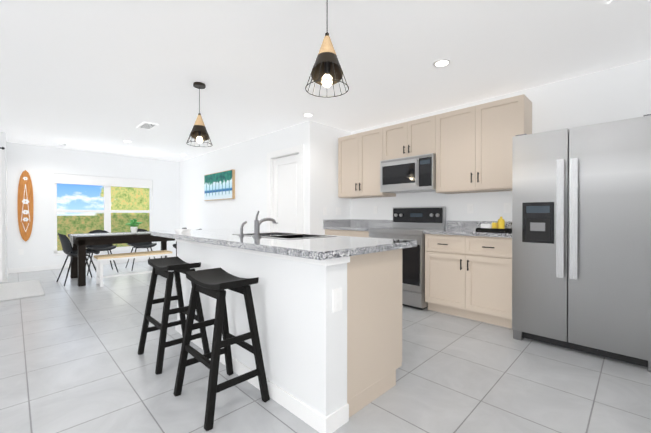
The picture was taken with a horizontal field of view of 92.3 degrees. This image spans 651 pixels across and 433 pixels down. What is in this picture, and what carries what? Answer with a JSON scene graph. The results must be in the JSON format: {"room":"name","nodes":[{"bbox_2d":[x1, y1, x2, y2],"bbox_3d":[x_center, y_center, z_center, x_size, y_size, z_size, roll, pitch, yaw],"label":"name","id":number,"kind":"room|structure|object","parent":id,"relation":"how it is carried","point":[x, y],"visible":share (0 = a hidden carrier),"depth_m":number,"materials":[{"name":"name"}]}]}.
{"room":"dining room and kitchen","nodes":[
{"label":"dining room and kitchen","id":0,"kind":"room"},
{"bbox_2d":[0,131,6,275],"bbox_3d":[-6.223,-0.154,4.242,2.650,2.450,0.120,0,0,-45],"label":"wall","id":1,"kind":"structure","parent":0,"point":[3,142],"depth_m":5.13,"materials":[{"name":"white paint"}]},
{"bbox_2d":[0,147,4,280],"bbox_3d":[-6.040,-0.040,4.266,2.342,2.162,0.106,0,0,-45],"label":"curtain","id":2,"kind":"object","parent":1,"relation":"attached to","point":[2,215],"visible":1,"depth_m":5.04,"materials":[{"name":"white"}]},
{"bbox_2d":[7,142,179,268],"bbox_3d":[-4.861,-0.170,6.947,3.340,2.450,0.120,0,0,-45],"label":"wall","id":3,"kind":"structure","parent":0,"point":[41,165],"depth_m":6.27,"materials":[{"name":"white paint"}]},
{"bbox_2d":[17,170,32,240],"bbox_3d":[-5.726,-0.204,5.973,0.220,1.370,0.027,0,0,-45],"label":"decor","id":4,"kind":"object","parent":3,"relation":"attached to","point":[25,205],"visible":0.98,"depth_m":5.96,"materials":[{"name":"brown wood"}]},
{"bbox_2d":[9,254,175,273],"bbox_3d":[-4.822,1.011,6.900,3.080,0.090,0.012,0,0,-45],"label":"baseboard","id":5,"kind":"structure","parent":3,"relation":"attached to","point":[34,268],"depth_m":6.33,"materials":[{"name":"white wood"}]},
{"bbox_2d":[53,173,153,254],"bbox_3d":[-4.844,-0.050,6.951,1.850,1.650,0.140,0,0,-45],"label":"window","id":6,"kind":"structure","parent":3,"relation":"in","point":[107,183],"depth_m":6.91,"materials":[{"name":"white"}]},
{"bbox_2d":[180,121,315,233],"bbox_3d":[-1.931,-0.166,6.292,0.120,2.450,4.950,0,0,-45],"label":"wall","id":7,"kind":"structure","parent":0,"point":[246,161],"depth_m":5.77,"materials":[{"name":"white paint"}]},
{"bbox_2d":[204,169,234,200],"bbox_3d":[-2.196,-0.622,6.426,0.055,0.560,1.240,0,0,-45],"label":"framed picture","id":8,"kind":"object","parent":7,"relation":"attached to","point":[219,186],"visible":1,"depth_m":6.31,"materials":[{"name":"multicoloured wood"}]},
{"bbox_2d":[267,144,303,232],"bbox_3d":[-0.605,0.005,4.953,0.138,2.125,0.930,0,0,-45],"label":"door frame","id":9,"kind":"structure","parent":7,"relation":"attached to","point":[290,151],"depth_m":4.96,"materials":[{"name":"white wood"}]},
{"bbox_2d":[274,154,298,232],"bbox_3d":[-0.608,0.055,4.950,0.088,2.009,0.714,0,0,-45],"label":"door","id":10,"kind":"structure","parent":7,"relation":"in","point":[286,193],"depth_m":4.96,"materials":[{"name":"white wood"}]},
{"bbox_2d":[0,261,650,432],"bbox_3d":[-2.321,1.128,3.174,6.890,0.100,9.060,0,0,-45],"label":"floor","id":11,"kind":"structure","parent":0,"point":[72,360],"depth_m":2.07,"materials":[{"name":"tile"}]},
{"bbox_2d":[0,280,44,300],"bbox_3d":[-4.668,1.060,4.306,1.130,0.022,1.300,0,0,-45],"label":"rug","id":12,"kind":"object","parent":11,"relation":"on","point":[18,290],"visible":1,"depth_m":4.43,"materials":[{"name":"white fabric"}]},
{"bbox_2d":[56,233,99,285],"bbox_3d":[-4.054,0.666,5.124,0.487,0.807,0.509,0,0,39],"label":"dining chair","id":13,"kind":"object","parent":11,"relation":"on","point":[68,250],"visible":0.94,"depth_m":4.94,"materials":[{"name":"grey plastic"}]},
{"bbox_2d":[86,230,117,275],"bbox_3d":[-4.275,0.661,5.941,0.488,0.807,0.509,0,0,-45],"label":"dining chair","id":14,"kind":"object","parent":11,"relation":"on","point":[107,247],"visible":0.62,"depth_m":5.96,"materials":[{"name":"grey plastic"}]},
{"bbox_2d":[68,219,176,286],"bbox_3d":[-3.547,0.551,5.635,1.616,1.025,1.000,0,0,-45],"label":"dining table","id":15,"kind":"object","parent":11,"relation":"on","point":[80,242],"visible":0.85,"depth_m":5.18,"materials":[{"name":"wood"}]},
{"bbox_2d":[126,219,141,232],"bbox_3d":[-3.473,0.168,5.675,0.256,0.259,0.211,0,0,-45],"label":"plant","id":16,"kind":"object","parent":15,"relation":"on","point":[133,223],"depth_m":5.64,"materials":[{"name":"green plant"}]},
{"bbox_2d":[93,250,172,286],"bbox_3d":[-3.175,0.841,5.216,1.078,0.450,0.348,0,0,-45],"label":"bench","id":17,"kind":"object","parent":11,"relation":"on","point":[99,259],"visible":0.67,"depth_m":4.99,"materials":[{"name":"white wood"}]},
{"bbox_2d":[125,229,156,270],"bbox_3d":[-3.780,0.658,6.435,0.488,0.807,0.509,0,0,-45],"label":"dining chair","id":18,"kind":"object","parent":11,"relation":"on","point":[147,245],"visible":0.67,"depth_m":6.43,"materials":[{"name":"grey plastic"}]},
{"bbox_2d":[138,256,209,374],"bbox_3d":[-1.180,0.714,2.431,0.385,0.742,0.468,0,0,-45],"label":"bar stool","id":19,"kind":"object","parent":11,"relation":"on","point":[163,267],"visible":0.85,"depth_m":2.38,"materials":[{"name":"black wood"}]},
{"bbox_2d":[173,268,269,430],"bbox_3d":[-0.627,0.717,1.873,0.385,0.742,0.468,0,0,-45],"label":"bar stool","id":20,"kind":"object","parent":11,"relation":"on","point":[215,283],"visible":1,"depth_m":1.81,"materials":[{"name":"black wood"}]},
{"bbox_2d":[175,239,409,432],"bbox_3d":[-0.447,0.641,2.510,0.745,0.880,2.028,0,0,-45],"label":"kitchen island","id":21,"kind":"object","parent":11,"relation":"on","point":[328,311],"depth_m":1.79,"materials":[{"name":"white paint"}]},
{"bbox_2d":[151,229,416,262],"bbox_3d":[-0.613,0.180,2.712,0.910,0.040,2.580,0,0,-45],"label":"island countertop","id":22,"kind":"structure","parent":21,"relation":"on","point":[331,246],"depth_m":1.98,"materials":[{"name":"grey stone"}]},
{"bbox_2d":[174,228,190,232],"bbox_3d":[-1.410,0.134,3.086,0.135,0.048,0.157,0,0,-45],"label":"napkin stack","id":23,"kind":"object","parent":22,"relation":"on","point":[184,230],"visible":1,"depth_m":3.06,"materials":[{"name":"white paper"}]},
{"bbox_2d":[239,221,246,234],"bbox_3d":[-0.685,0.099,2.597,0.071,0.124,0.044,0,0,-45],"label":"faucet","id":24,"kind":"object","parent":22,"relation":"on","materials":[{"name":"silver metal"}]},
{"bbox_2d":[251,211,275,238],"bbox_3d":[-0.467,0.059,2.460,0.213,0.204,0.106,0,0,-45],"label":"faucet","id":25,"kind":"object","parent":22,"relation":"on","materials":[{"name":"silver metal"}]},
{"bbox_2d":[243,231,322,238],"bbox_3d":[-0.369,0.260,2.659,0.494,0.208,0.804,0,0,-45],"label":"sink","id":26,"kind":"object","parent":22,"relation":"in","point":[266,234],"depth_m":2.75,"materials":[{"name":"metal"}]},
{"bbox_2d":[325,230,346,235],"bbox_3d":[0.367,0.628,4.745,0.617,0.880,0.485,0,0,-45],"label":"base cabinet","id":27,"kind":"object","parent":11,"relation":"on","point":[327,232],"depth_m":4.52,"materials":[{"name":"beige wood"}]},
{"bbox_2d":[347,230,368,237],"bbox_3d":[0.630,0.630,4.482,0.617,0.880,0.485,0,0,-45],"label":"base cabinet","id":28,"kind":"object","parent":11,"relation":"on","point":[354,233],"depth_m":4.24,"materials":[{"name":"beige wood"}]},
{"bbox_2d":[323,226,392,229],"bbox_3d":[0.494,0.169,4.604,0.632,0.040,0.861,0,0,-45],"label":"countertop","id":29,"kind":"structure","parent":28,"relation":"on","point":[324,227],"depth_m":4.48,"materials":[{"name":"grey stone"}]},
{"bbox_2d":[369,206,445,309],"bbox_3d":[1.024,0.473,3.996,0.691,1.200,0.748,0,0,-45],"label":"range","id":30,"kind":"object","parent":11,"relation":"on","point":[411,223],"visible":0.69,"depth_m":3.70,"materials":[{"name":"silver metal"}]},
{"bbox_2d":[425,234,511,327],"bbox_3d":[1.661,0.636,3.450,0.617,0.880,0.915,0,0,-45],"label":"base cabinet","id":31,"kind":"object","parent":11,"relation":"on","point":[468,270],"depth_m":3.20,"materials":[{"name":"beige wood"}]},
{"bbox_2d":[423,230,511,237],"bbox_3d":[1.657,0.176,3.440,0.632,0.040,0.930,0,0,-45],"label":"countertop","id":32,"kind":"structure","parent":31,"relation":"on","point":[466,233],"depth_m":3.19,"materials":[{"name":"grey stone"}]},
{"bbox_2d":[476,214,511,231],"bbox_3d":[1.834,0.064,3.403,0.180,0.185,0.320,0,0,-45],"label":"tray","id":33,"kind":"object","parent":32,"relation":"on","point":[499,225],"visible":0.98,"depth_m":3.35,"materials":[{"name":"black wood"}]},
{"bbox_2d":[512,114,650,371],"bbox_3d":[2.220,0.184,2.689,0.855,1.792,0.907,0,0,-45],"label":"refrigerator","id":34,"kind":"object","parent":11,"relation":"on","point":[581,238],"visible":1,"depth_m":2.39,"materials":[{"name":"grey metal"}]},
{"bbox_2d":[0,0,650,161],"bbox_3d":[-2.321,-1.422,3.159,6.890,0.100,9.060,0,0,-45],"label":"ceiling","id":35,"kind":"structure","parent":0,"point":[105,76],"depth_m":2.73,"materials":[{"name":"white paint"}]},
{"bbox_2d":[136,122,158,129],"bbox_3d":[-2.712,-1.375,4.761,0.200,0.011,0.400,0,0,-45],"label":"ceiling vent","id":36,"kind":"object","parent":35,"relation":"in","point":[147,126],"visible":1,"depth_m":4.76,"materials":[{"name":"white metal"}]},
{"bbox_2d":[186,82,212,146],"bbox_3d":[-1.306,-1.058,3.242,0.256,0.625,0.256,0,0,-45],"label":"pendant lamp","id":37,"kind":"object","parent":35,"relation":"hanging from","point":[199,133],"visible":1,"depth_m":3.22,"materials":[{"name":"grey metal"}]},
{"bbox_2d":[302,113,312,116],"bbox_3d":[-0.238,-1.374,4.237,0.150,0.007,0.150,0,0,-45],"label":"recessed light","id":38,"kind":"object","parent":35,"relation":"in","point":[308,114],"visible":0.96,"depth_m":4.21,"materials":[{"name":"white plastic"}]},
{"bbox_2d":[305,0,348,97],"bbox_3d":[0.009,-1.050,1.813,0.256,0.625,0.256,0,0,-45],"label":"pendant lamp","id":39,"kind":"object","parent":35,"relation":"hanging from","point":[326,71],"visible":1,"depth_m":1.80,"materials":[{"name":"black metal"}]},
{"bbox_2d":[433,59,450,67],"bbox_3d":[1.038,-1.366,2.791,0.150,0.007,0.150,0,0,-45],"label":"recessed light","id":40,"kind":"object","parent":35,"relation":"in","point":[442,63],"visible":1,"depth_m":2.79,"materials":[{"name":"white plastic"}]},
{"bbox_2d":[316,122,350,234],"bbox_3d":[0.095,-0.158,4.902,0.780,2.450,0.120,0,0,-45],"label":"wall","id":41,"kind":"structure","parent":0,"point":[327,136],"depth_m":4.76,"materials":[{"name":"white paint"}]},
{"bbox_2d":[323,219,350,225],"bbox_3d":[0.190,0.097,4.894,0.612,0.100,0.020,0,0,-45],"label":"backsplash","id":42,"kind":"structure","parent":41,"relation":"attached to","point":[341,222],"depth_m":4.88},
{"bbox_2d":[351,59,650,222],"bbox_3d":[1.823,-0.151,3.809,0.120,2.450,4.110,0,0,-45],"label":"wall","id":43,"kind":"structure","parent":0,"point":[623,92],"depth_m":3.21,"materials":[{"name":"white paint"}]},
{"bbox_2d":[338,128,395,197],"bbox_3d":[0.608,-0.761,4.694,0.337,0.920,0.826,0,0,-45],"label":"upper cabinet","id":44,"kind":"object","parent":43,"relation":"attached to","point":[358,154],"depth_m":4.55,"materials":[{"name":"beige wood"}]},
{"bbox_2d":[379,150,426,193],"bbox_3d":[1.074,-0.572,4.182,0.403,0.487,0.549,0,0,-45],"label":"microwave","id":45,"kind":"object","parent":43,"relation":"attached to","point":[398,173],"depth_m":4.04,"materials":[{"name":"silver metal"}]},
{"bbox_2d":[383,115,434,153],"bbox_3d":[1.168,-0.988,4.132,0.337,0.460,0.759,0,0,-45],"label":"upper cabinet","id":46,"kind":"object","parent":43,"relation":"attached to","point":[414,134],"depth_m":3.98,"materials":[{"name":"beige wood"}]},
{"bbox_2d":[419,146,434,191],"bbox_3d":[1.339,-0.570,3.917,0.403,0.487,0.202,0,0,-45],"label":"control panel","id":47,"kind":"object","parent":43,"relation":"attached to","point":[427,155],"depth_m":3.77,"materials":[{"name":"black glass"}]},
{"bbox_2d":[351,219,511,229],"bbox_3d":[1.304,0.101,4.226,0.020,0.100,2.541,0,0,-45],"label":"backsplash","id":48,"kind":"structure","parent":43,"relation":"attached to","point":[354,222],"depth_m":3.93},
{"bbox_2d":[435,94,531,193],"bbox_3d":[1.760,-0.755,3.541,0.337,0.920,0.915,0,0,-45],"label":"upper cabinet","id":49,"kind":"object","parent":43,"relation":"attached to","point":[473,145],"depth_m":3.39,"materials":[{"name":"beige wood"}]},
{"bbox_2d":[504,203,510,212],"bbox_3d":[2.036,-0.094,3.505,0.007,0.115,0.070,0,0,-45],"label":"electrical outlet plate","id":50,"kind":"object","parent":43,"relation":"attached to","point":[507,207],"depth_m":3.50,"materials":[{"name":"white plastic"}]},
{"label":"outside","id":51,"kind":"structure","parent":0,"visible":0},
{"bbox_2d":[57,183,149,250],"bbox_3d":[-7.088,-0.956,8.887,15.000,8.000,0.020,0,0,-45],"label":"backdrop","id":52,"kind":"structure","parent":51,"point":[78,197],"depth_m":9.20,"materials":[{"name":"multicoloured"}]}
]}

